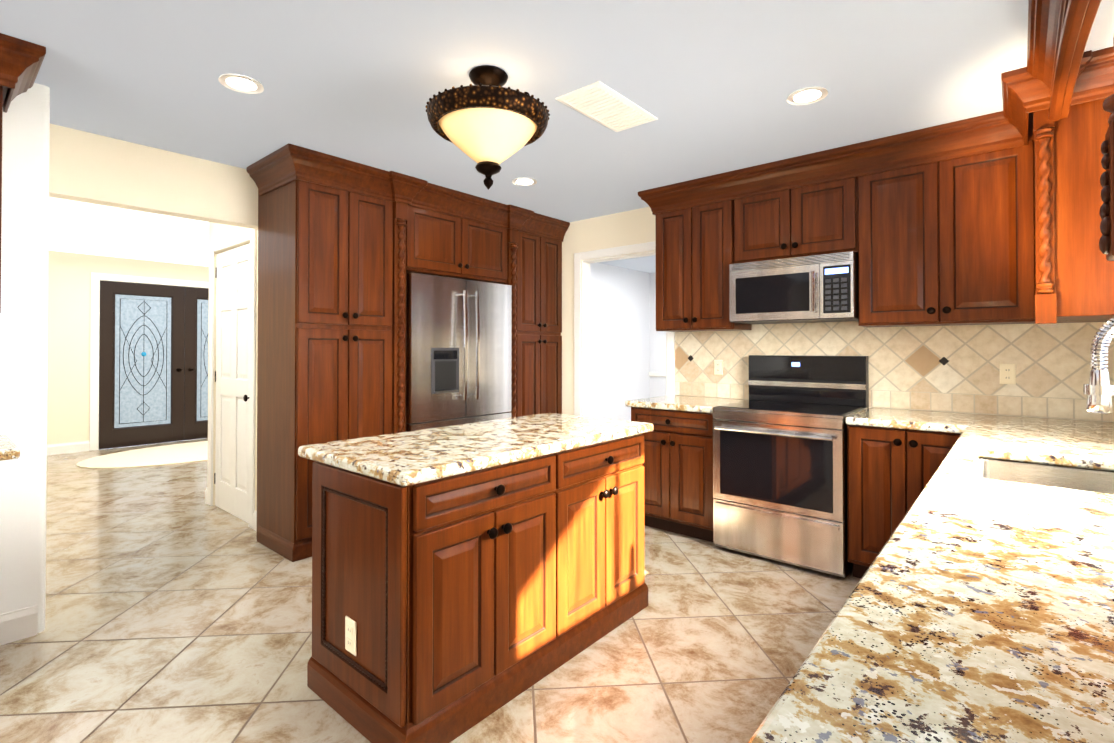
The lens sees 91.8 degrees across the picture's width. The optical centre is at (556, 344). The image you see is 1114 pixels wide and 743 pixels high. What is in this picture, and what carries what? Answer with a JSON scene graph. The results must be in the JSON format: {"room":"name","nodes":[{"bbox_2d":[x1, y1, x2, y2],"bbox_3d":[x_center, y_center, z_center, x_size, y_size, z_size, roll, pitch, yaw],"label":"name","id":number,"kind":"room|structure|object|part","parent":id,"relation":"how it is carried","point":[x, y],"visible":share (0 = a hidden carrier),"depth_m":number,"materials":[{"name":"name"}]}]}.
{"room":"kitchen","nodes":[
{"label":"kitchen","id":0,"kind":"room"},
{"bbox_2d":[0,435,19,460],"bbox_3d":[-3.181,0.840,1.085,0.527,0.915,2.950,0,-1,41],"label":"countertop","id":1,"kind":"structure","parent":0,"point":[9,449],"depth_m":2.04,"materials":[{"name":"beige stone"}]},
{"bbox_2d":[0,83,49,632],"bbox_3d":[-4.192,0.054,1.781,1.900,2.500,3.480,0,-1,41],"label":"wall","id":2,"kind":"structure","parent":0,"point":[24,274],"depth_m":2.43,"materials":[{"name":"white paint"}]},
{"bbox_2d":[0,605,37,644],"bbox_3d":[-3.441,1.234,1.173,0.016,0.130,3.350,0,-1,41],"label":"baseboard","id":3,"kind":"structure","parent":2,"relation":"attached to","point":[17,625],"depth_m":2.39,"materials":[{"name":"white wood"}]},
{"bbox_2d":[0,33,45,312],"bbox_3d":[-3.192,-0.665,1.152,0.440,1.068,3.018,0,-1,41],"label":"upper cabinet","id":4,"kind":"object","parent":2,"relation":"attached to","point":[21,60],"visible":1,"depth_m":2.14,"materials":[{"name":"brown wood"}]},
{"bbox_2d":[47,251,208,444],"bbox_3d":[-5.389,0.108,7.624,0.120,2.500,6.240,0,-1,41],"label":"wall","id":5,"kind":"structure","parent":0,"point":[68,367],"depth_m":6.76,"materials":[{"name":"beige paint"}]},
{"bbox_2d":[47,441,89,454],"bbox_3d":[-6.598,1.279,6.095,0.016,0.130,2.020,0,-1,41],"label":"baseboard","id":6,"kind":"structure","parent":5,"relation":"attached to","point":[81,446],"depth_m":6.70,"materials":[{"name":"white wood"}]},
{"bbox_2d":[89,272,204,450],"bbox_3d":[-5.277,0.223,7.647,0.017,2.270,2.040,0,-1,41],"label":"door frame","id":7,"kind":"structure","parent":5,"relation":"attached to","point":[95,277],"depth_m":6.91,"materials":[{"name":"white wood"}]},
{"bbox_2d":[99,280,208,448],"bbox_3d":[-5.254,0.268,7.626,0.120,2.170,1.852,0,-1,41],"label":"double front door","id":8,"kind":"structure","parent":5,"relation":"in","point":[153,363],"depth_m":7.36,"materials":[{"name":"black wood"}]},
{"bbox_2d":[49,124,257,229],"bbox_3d":[-1.625,0.077,4.255,0.120,2.500,3.620,0,-1,41],"label":"wall","id":9,"kind":"structure","parent":0,"point":[88,167],"depth_m":3.22,"materials":[{"name":"beige paint"}]},
{"bbox_2d":[207,222,212,486],"bbox_3d":[-1.676,0.092,5.932,0.120,2.500,3.740,0,-1,41],"label":"wall","id":10,"kind":"structure","parent":0,"point":[210,223],"depth_m":4.55,"materials":[{"name":"beige paint"}]},
{"bbox_2d":[213,223,257,510],"bbox_3d":[-2.417,0.076,4.184,0.990,2.500,0.120,0,-1,41],"label":"wall","id":11,"kind":"structure","parent":0,"point":[218,232],"depth_m":4.32,"materials":[{"name":"beige paint"}]},
{"bbox_2d":[205,229,255,528],"bbox_3d":[-2.535,0.243,4.191,0.950,2.165,0.017,0,-1,41],"label":"door frame","id":12,"kind":"structure","parent":11,"relation":"attached to","point":[250,234],"depth_m":3.92,"materials":[{"name":"white wood"}]},
{"bbox_2d":[214,243,249,522],"bbox_3d":[-2.523,0.287,4.207,0.792,2.078,0.073,0,-1,41],"label":"closet door","id":13,"kind":"structure","parent":11,"relation":"in","point":[231,473],"depth_m":4.21,"materials":[{"name":"white wood"}]},
{"bbox_2d":[0,438,860,742],"bbox_3d":[-1.633,1.359,4.527,10.800,0.060,11.400,0,-1,41],"label":"floor","id":14,"kind":"structure","parent":0,"point":[178,608],"depth_m":2.37,"materials":[{"name":"tile"}]},
{"bbox_2d":[76,441,207,468],"bbox_3d":[-4.540,1.344,6.820,1.500,0.011,2.300,0,-1,41],"label":"rug","id":15,"kind":"object","parent":14,"relation":"on","point":[191,452],"visible":0.56,"depth_m":6.38,"materials":[{"name":"beige fabric"}]},
{"bbox_2d":[247,143,418,561],"bbox_3d":[-1.545,0.073,3.698,0.719,2.498,0.862,0,-1,41],"label":"tall cabinet","id":16,"kind":"object","parent":14,"relation":"on","point":[345,246],"depth_m":3.50,"materials":[{"name":"brown wood"}]},
{"bbox_2d":[307,453,561,742],"bbox_3d":[-0.469,0.872,2.115,0.632,0.872,0.706,0,-1,41],"label":"base cabinet","id":17,"kind":"object","parent":14,"relation":"on","point":[466,577],"depth_m":1.85,"materials":[{"name":"brown wood"}]},
{"bbox_2d":[345,616,356,655],"bbox_3d":[-0.712,1.005,1.861,0.070,0.115,0.008,0,-1,41],"label":"outlet","id":18,"kind":"object","parent":17,"relation":"attached to","point":[350,635],"visible":1,"depth_m":1.85,"materials":[{"name":"beige plastic"}]},
{"bbox_2d":[298,413,653,488],"bbox_3d":[-0.256,0.417,2.415,0.720,0.044,1.470,0,-1,41],"label":"countertop","id":19,"kind":"structure","parent":17,"relation":"on","point":[404,460],"depth_m":2.10,"materials":[{"name":"beige stone"}]},
{"bbox_2d":[405,273,511,431],"bbox_3d":[-0.914,0.411,4.394,0.716,1.835,0.996,0,-1,41],"label":"refrigerator","id":20,"kind":"object","parent":14,"relation":"on","point":[458,351],"visible":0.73,"depth_m":4.13,"materials":[{"name":"grey metal"}]},
{"bbox_3d":[-0.676,0.126,4.193,0.090,1.081,0.796,0,-1,41],"label":"handle","id":21,"kind":"part","parent":20,"relation":"part of","materials":[{"name":"silver metal"}]},
{"bbox_2d":[419,179,518,417],"bbox_3d":[-0.933,0.079,4.413,0.719,2.498,1.020,0,-1,41],"label":"upper cabinet","id":22,"kind":"object","parent":14,"relation":"on","point":[462,235],"depth_m":4.33,"materials":[{"name":"brown wood"}]},
{"bbox_2d":[519,207,569,416],"bbox_3d":[-0.365,0.085,5.076,0.719,2.498,0.727,0,-1,41],"label":"tall cabinet","id":23,"kind":"object","parent":14,"relation":"on","point":[541,237],"depth_m":4.95,"materials":[{"name":"brown wood"}]},
{"bbox_2d":[562,435,647,664],"bbox_3d":[-0.017,0.877,2.643,0.632,0.872,0.685,0,-1,41],"label":"base cabinet","id":24,"kind":"object","parent":14,"relation":"on","point":[604,586],"depth_m":2.41,"materials":[{"name":"brown wood"}]},
{"bbox_2d":[631,407,713,490],"bbox_3d":[0.986,0.889,3.964,0.655,0.872,0.650,0,-1,41],"label":"base cabinet","id":25,"kind":"object","parent":14,"relation":"on","point":[680,443],"depth_m":3.70,"materials":[{"name":"brown wood"}]},
{"bbox_2d":[625,395,745,414],"bbox_3d":[0.969,0.431,3.967,0.680,0.044,0.673,0,-1,41],"label":"countertop","id":26,"kind":"structure","parent":25,"relation":"on","point":[703,405],"depth_m":3.80,"materials":[{"name":"beige stone"}]},
{"bbox_2d":[713,355,868,577],"bbox_3d":[1.490,0.697,3.459,0.760,1.245,0.745,0,-1,41],"label":"range","id":27,"kind":"object","parent":14,"relation":"on","point":[780,465],"visible":0.92,"depth_m":3.26,"materials":[{"name":"silver metal"}]},
{"bbox_3d":[1.267,0.522,3.200,0.676,0.023,0.061,0,-1,41],"label":"stove handle","id":28,"kind":"part","parent":27,"relation":"part of","materials":[{"name":"silver metal"}]},
{"bbox_2d":[0,0,1113,272],"bbox_3d":[-1.633,-1.198,4.550,10.800,0.064,11.400,0,-1,41],"label":"ceiling","id":29,"kind":"structure","parent":0,"point":[710,84],"depth_m":2.42,"materials":[{"name":"grey paint"}]},
{"bbox_2d":[218,73,263,93],"bbox_3d":[-1.436,-1.186,2.459,0.180,0.006,0.180,0,-1,41],"label":"recessed light","id":30,"kind":"object","parent":29,"relation":"in","point":[241,83],"visible":1,"depth_m":2.45,"materials":[{"name":"white"}]},
{"bbox_2d":[425,65,549,189],"bbox_3d":[-0.302,-0.935,2.381,0.541,0.509,0.543,0,-1,41],"label":"chandelier","id":31,"kind":"object","parent":29,"relation":"hanging from","point":[488,122],"visible":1,"depth_m":2.25,"materials":[{"name":"brown metal"}]},
{"bbox_3d":[-0.302,-0.888,2.381,0.438,0.190,0.438,0,-1,41],"label":"chandelier bowl glass","id":32,"kind":"part","parent":31,"relation":"part of","materials":[{"name":"white"}]},
{"bbox_2d":[512,177,536,185],"bbox_3d":[-0.234,-1.173,3.892,0.180,0.006,0.180,0,-1,41],"label":"recessed light","id":33,"kind":"object","parent":29,"relation":"in","point":[523,181],"visible":1,"depth_m":3.89,"materials":[{"name":"white"}]},
{"bbox_2d":[556,81,657,131],"bbox_3d":[0.261,-1.182,2.717,0.260,0.010,0.520,0,-1,41],"label":"ceiling vent","id":34,"kind":"object","parent":29,"relation":"in","point":[604,105],"visible":1,"depth_m":2.68,"materials":[{"name":"white"}]},
{"bbox_2d":[787,86,827,104],"bbox_3d":[1.194,-1.185,2.577,0.180,0.006,0.180,0,-1,41],"label":"recessed light","id":35,"kind":"object","parent":29,"relation":"in","point":[806,95],"visible":1,"depth_m":2.57,"materials":[{"name":"white"}]},
{"bbox_2d":[590,263,649,420],"bbox_3d":[0.321,0.105,7.342,0.120,2.500,3.360,0,-1,41],"label":"wall","id":36,"kind":"structure","parent":0,"point":[627,347],"depth_m":7.92,"materials":[{"name":"white paint"}]},
{"bbox_2d":[650,273,665,397],"bbox_3d":[2.757,0.107,7.572,3.520,2.500,0.120,0,-1,41],"label":"wall","id":37,"kind":"structure","parent":0,"point":[657,339],"depth_m":8.53,"materials":[{"name":"white paint"}]},
{"bbox_2d":[561,207,1108,421],"bbox_3d":[1.308,0.076,4.205,4.640,2.500,0.120,0,-1,41],"label":"wall","id":38,"kind":"structure","parent":0,"point":[632,227],"depth_m":5.05,"materials":[{"name":"beige paint"}]},
{"bbox_2d":[574,241,674,416],"bbox_3d":[0.603,0.234,4.796,1.050,2.195,0.138,0,-1,41],"label":"door frame","id":39,"kind":"structure","parent":38,"relation":"attached to","point":[585,257],"depth_m":5.05,"materials":[{"name":"white"}]},
{"bbox_2d":[638,113,997,331],"bbox_3d":[1.773,-0.644,3.435,2.672,1.066,0.449,0,-1,41],"label":"upper cabinet","id":40,"kind":"object","parent":38,"relation":"attached to","point":[992,219],"depth_m":3.21,"materials":[{"name":"brown wood"}]},
{"bbox_2d":[729,251,857,323],"bbox_3d":[1.581,-0.350,3.575,0.758,0.395,0.463,0,-1,41],"label":"over-the-range microwave","id":41,"kind":"object","parent":40,"relation":"attached to","point":[815,288],"visible":0.98,"depth_m":3.41,"materials":[{"name":"silver metal"}]},
{"bbox_3d":[1.571,-0.325,3.311,0.019,0.250,0.049,0,-1,41],"label":"handle","id":42,"kind":"part","parent":41,"relation":"part of","materials":[{"name":"silver metal"}]},
{"bbox_2d":[675,321,1113,421],"bbox_3d":[1.926,0.053,3.589,2.580,0.704,0.008,0,-1,41],"label":"tile backsplash","id":43,"kind":"structure","parent":38,"relation":"attached to","point":[945,368],"depth_m":3.25,"materials":[{"name":"beige tile"}]},
{"bbox_2d":[714,360,722,374],"bbox_3d":[1.243,0.176,4.159,0.070,0.115,0.008,0,-1,41],"label":"outlet","id":44,"kind":"object","parent":43,"relation":"attached to","point":[718,367],"visible":1,"depth_m":4.16,"materials":[{"name":"beige plastic"}]},
{"bbox_2d":[999,364,1015,383],"bbox_3d":[2.541,0.166,3.046,0.070,0.115,0.008,0,-1,41],"label":"outlet","id":45,"kind":"object","parent":43,"relation":"attached to","point":[1007,373],"visible":1,"depth_m":3.04,"materials":[{"name":"beige plastic"}]},
{"bbox_2d":[994,46,1113,324],"bbox_3d":[2.293,-0.639,2.378,0.512,1.098,0.480,0,-1,41],"label":"upper cabinet","id":46,"kind":"object","parent":38,"relation":"attached to","point":[1050,267],"depth_m":2.33,"materials":[{"name":"brown wood"}]},
{"bbox_2d":[644,407,1113,742],"bbox_3d":[0.305,0.400,0.570,1.192,0.044,6.698,0,-1,41],"label":"countertop","id":47,"kind":"structure","parent":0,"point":[980,610],"depth_m":0.84,"materials":[{"name":"beige stone"}]},
{"bbox_2d":[972,458,1113,493],"bbox_3d":[1.580,0.543,1.690,0.470,0.220,0.660,0,-1,41],"label":"undermount sink","id":48,"kind":"object","parent":47,"relation":"in","point":[1100,481],"visible":0.17,"depth_m":1.94,"materials":[{"name":"silver metal"}]},
{"bbox_2d":[1083,318,1113,413],"bbox_3d":[1.697,0.139,1.548,0.267,0.494,0.138,0,-1,41],"label":"spring faucet","id":49,"kind":"object","parent":47,"relation":"on","point":[1098,389],"visible":1,"depth_m":1.62,"materials":[{"name":"silver metal"}]},
{"bbox_3d":[0.676,0.038,-0.006,0.120,2.500,7.100,0,-1,41],"label":"wall","id":50,"kind":"structure","parent":0,"visible":0},
{"bbox_2d":[1099,37,1113,260],"bbox_3d":[0.188,-0.676,-0.146,0.424,1.070,2.643,0,-1,41],"label":"upper cabinet","id":51,"kind":"object","parent":50,"relation":"attached to","point":[1106,240],"visible":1,"depth_m":0.82,"materials":[{"name":"brown wood"}]},
{"bbox_2d":[1027,0,1101,120],"bbox_3d":[1.498,-0.960,1.609,0.133,0.472,1.710,0,-1,41],"label":"arched valance","id":52,"kind":"object","parent":51,"relation":"attached to","point":[1058,33],"visible":1,"depth_m":1.84,"materials":[{"name":"brown wood"}]}
]}

